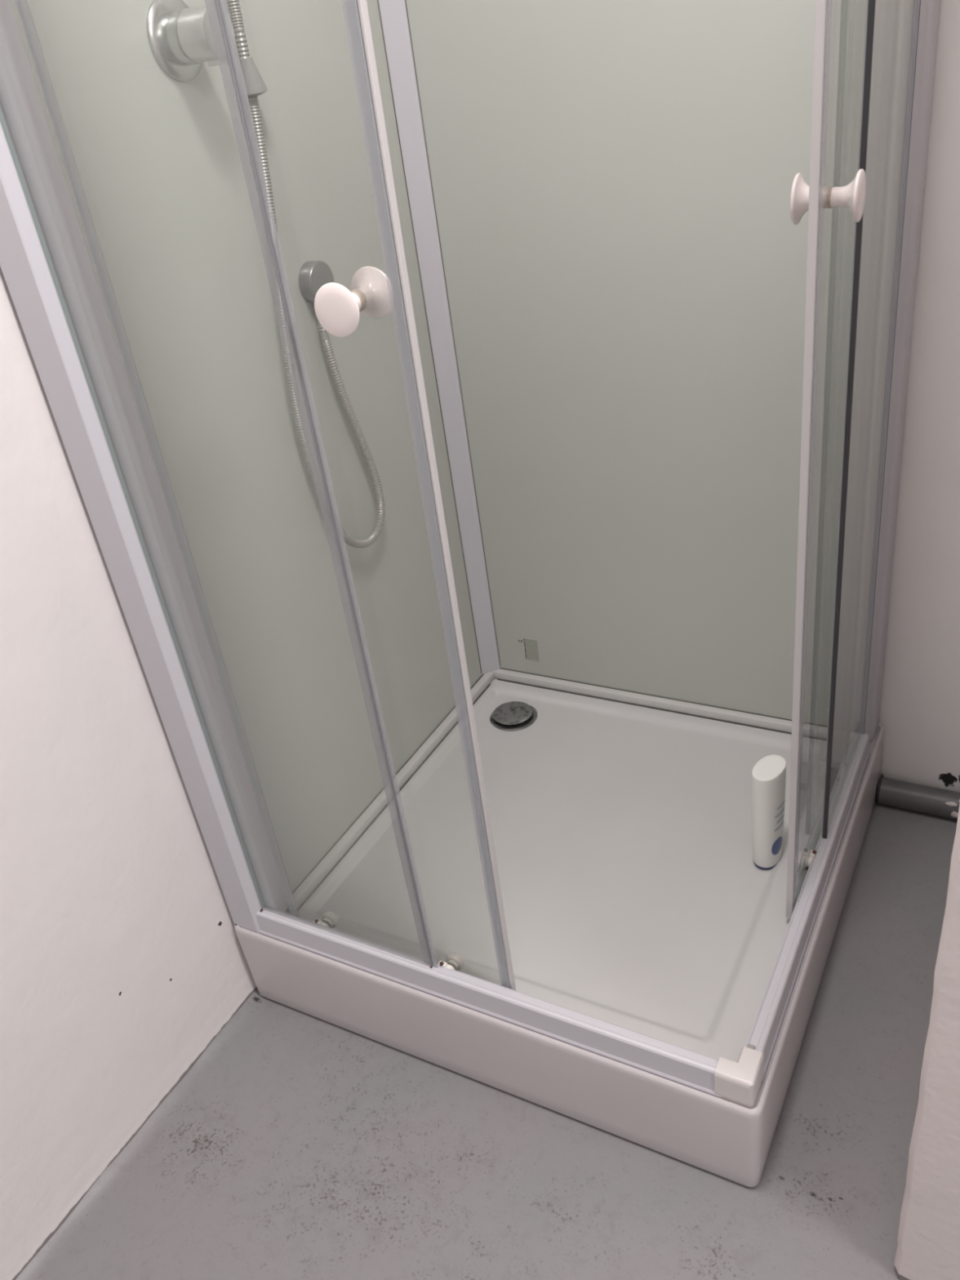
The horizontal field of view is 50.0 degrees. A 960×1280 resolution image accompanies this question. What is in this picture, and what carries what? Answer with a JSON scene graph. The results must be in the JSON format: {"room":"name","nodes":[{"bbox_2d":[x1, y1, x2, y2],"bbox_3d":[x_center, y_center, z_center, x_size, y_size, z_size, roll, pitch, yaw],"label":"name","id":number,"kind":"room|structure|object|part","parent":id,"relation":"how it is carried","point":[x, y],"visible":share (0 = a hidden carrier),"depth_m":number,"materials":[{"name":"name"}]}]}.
{"room":"bathroom","nodes":[
{"label":"bathroom","id":0,"kind":"room"},
{"bbox_2d":[0,266,257,1279],"bbox_3d":[-0.930,-0.065,0.483,0.118,2.399,3.240,9,35,28],"label":"wall","id":1,"kind":"structure","parent":0,"point":[122,959],"depth_m":1.28,"materials":[{"name":"white paint"}]},
{"bbox_2d":[15,797,957,1279],"bbox_3d":[0.236,1.151,0.585,2.220,0.090,3.240,9,35,28],"label":"floor","id":2,"kind":"structure","parent":0,"point":[298,1144],"depth_m":1.35,"materials":[{"name":"grey paint"}]},
{"bbox_2d":[234,678,884,1186],"bbox_3d":[0.169,0.353,1.698,0.800,0.155,0.800,9,35,28],"label":"shower tray","id":3,"kind":"object","parent":2,"relation":"on","point":[635,897],"visible":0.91,"depth_m":1.54,"materials":[{"name":"white plastic"}]},
{"bbox_2d":[0,0,940,1108],"bbox_3d":[0.039,-0.483,1.198,0.790,1.833,0.793,9,35,28],"label":"shower enclosure","id":4,"kind":"object","parent":3,"relation":"on","point":[616,313],"visible":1,"depth_m":1.45,"materials":[{"name":"clear glass"}]},
{"bbox_3d":[-0.307,-0.326,1.010,0.294,1.758,0.004,9,35,28],"label":"fixed pane","id":5,"kind":"part","parent":4,"relation":"part of","materials":[{"name":"clear glass"}]},
{"bbox_3d":[-0.461,-0.342,1.089,0.056,1.832,0.023,9,35,28],"label":"wall post","id":6,"kind":"part","parent":4,"relation":"part of","materials":[{"name":"white metal"}]},
{"bbox_2d":[146,0,235,81],"bbox_3d":[-0.313,-0.669,1.139,0.066,0.085,0.085,9,35,28],"label":"shower mixer","id":7,"kind":"object","parent":4,"relation":"attached to","point":[181,37],"visible":0.98,"depth_m":1.12,"materials":[{"name":"silver metal"}]},
{"bbox_3d":[-0.339,-0.673,1.153,0.007,0.085,0.085,9,35,28],"label":"wall plate","id":8,"kind":"part","parent":7,"relation":"part of","materials":[{"name":"silver metal"}]},
{"bbox_3d":[-0.300,-0.665,1.134,0.039,0.058,0.052,9,35,28],"label":"control knob","id":9,"kind":"part","parent":7,"relation":"part of","materials":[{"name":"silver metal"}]},
{"bbox_3d":[-0.262,-0.539,1.354,0.005,1.820,0.683,9,35,28],"label":"wall panel","id":10,"kind":"part","parent":4,"relation":"part of","materials":[{"name":"green paint"}]},
{"bbox_3d":[-0.221,-0.300,0.994,0.383,1.766,0.005,9,35,28],"label":"sliding door","id":11,"kind":"part","parent":4,"relation":"part of","materials":[{"name":"clear glass"}]},
{"bbox_2d":[227,0,385,547],"bbox_3d":[-0.262,-0.659,1.270,0.037,1.231,0.159,9,35,28],"label":"shower hose","id":12,"kind":"object","parent":4,"relation":"attached to","point":[313,275],"visible":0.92,"depth_m":1.39,"materials":[{"name":"silver metal"}]},
{"bbox_2d":[298,260,333,302],"bbox_3d":[-0.224,-0.491,1.414,0.020,0.055,0.055,9,35,28],"label":"wall outlet","id":13,"kind":"object","parent":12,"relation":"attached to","point":[313,275],"depth_m":1.40,"materials":[{"name":"silver metal"}]},
{"bbox_3d":[-0.120,-0.294,0.909,0.047,0.047,0.030,9,35,28],"label":"knob","id":14,"kind":"part","parent":4,"relation":"part of","materials":[{"name":"white plastic"}]},
{"bbox_2d":[350,288,366,311],"bbox_3d":[-0.112,-0.303,0.921,0.020,0.020,0.008,9,35,28],"label":"washer","id":15,"kind":"object","parent":4,"relation":"in","point":[360,295],"depth_m":0.92,"materials":[{"name":"beige"}]},
{"bbox_3d":[-0.104,-0.312,0.934,0.047,0.047,0.030,9,35,28],"label":"knob","id":16,"kind":"part","parent":4,"relation":"part of","materials":[{"name":"white plastic"}]},
{"bbox_3d":[-0.019,0.468,1.377,0.702,0.047,0.026,9,35,28],"label":"floor rail","id":17,"kind":"part","parent":4,"relation":"part of","materials":[{"name":"white metal"}]},
{"bbox_3d":[0.220,-0.665,1.441,0.699,1.820,0.005,9,35,28],"label":"wall panel","id":18,"kind":"part","parent":4,"relation":"part of","materials":[{"name":"green paint"}]},
{"bbox_3d":[0.320,-0.428,0.999,0.030,0.047,0.047,9,35,28],"label":"knob","id":19,"kind":"part","parent":4,"relation":"part of","materials":[{"name":"white plastic"}]},
{"bbox_3d":[0.477,0.341,1.463,0.026,0.047,0.664,9,35,28],"label":"floor rail","id":20,"kind":"part","parent":4,"relation":"part of","materials":[{"name":"white metal"}]},
{"bbox_2d":[821,186,833,208],"bbox_3d":[0.335,-0.426,0.991,0.008,0.020,0.020,9,35,28],"label":"washer","id":21,"kind":"object","parent":4,"relation":"in","point":[827,192],"depth_m":0.98,"materials":[{"name":"beige"}]},
{"bbox_3d":[0.400,-0.461,1.103,0.005,1.766,0.364,9,35,28],"label":"sliding door","id":22,"kind":"part","parent":4,"relation":"part of","materials":[{"name":"clear glass"}]},
{"bbox_3d":[0.350,-0.423,0.983,0.030,0.047,0.047,9,35,28],"label":"knob","id":23,"kind":"part","parent":4,"relation":"part of","materials":[{"name":"white plastic"}]},
{"bbox_3d":[0.451,-0.524,1.148,0.004,1.758,0.262,9,35,28],"label":"fixed pane","id":24,"kind":"part","parent":4,"relation":"part of","materials":[{"name":"clear glass"}]},
{"bbox_3d":[0.533,-0.607,1.278,0.032,1.832,0.089,9,35,28],"label":"wall post","id":25,"kind":"part","parent":4,"relation":"part of","materials":[{"name":"white metal"}]},
{"bbox_2d":[284,678,836,1062],"bbox_3d":[0.161,0.304,1.669,0.784,0.019,0.784,9,35,28],"label":"basin","id":26,"kind":"object","parent":3,"relation":"in","point":[635,897],"depth_m":1.60,"materials":[{"name":"white plastic"}]},
{"bbox_2d":[751,754,786,870],"bbox_3d":[0.423,0.257,1.511,0.041,0.180,0.064,21,42,40],"label":"shampoo bottle","id":27,"kind":"object","parent":3,"relation":"on","point":[769,773],"visible":1,"depth_m":1.48,"materials":[{"name":"white plastic"}]},
{"bbox_2d":[875,774,959,819],"bbox_3d":[0.774,0.274,1.782,0.159,0.052,0.052,9,35,28],"label":"pipe","id":28,"kind":"object","parent":2,"relation":"on","point":[891,792],"visible":0.98,"depth_m":1.77,"materials":[{"name":"grey"}]},
{"bbox_2d":[878,0,959,791],"bbox_3d":[0.805,-0.735,1.175,2.320,2.420,0.119,9,35,28],"label":"wall","id":29,"kind":"structure","parent":0,"point":[919,713],"depth_m":1.55,"materials":[{"name":"white paint"}]},
{"bbox_2d":[893,804,959,1279],"bbox_3d":[1.051,-0.420,0.572,1.241,2.400,0.846,9,35,28],"label":"wall","id":30,"kind":"structure","parent":0,"point":[928,1238],"depth_m":1.02,"materials":[{"name":"white paint"}]}
]}

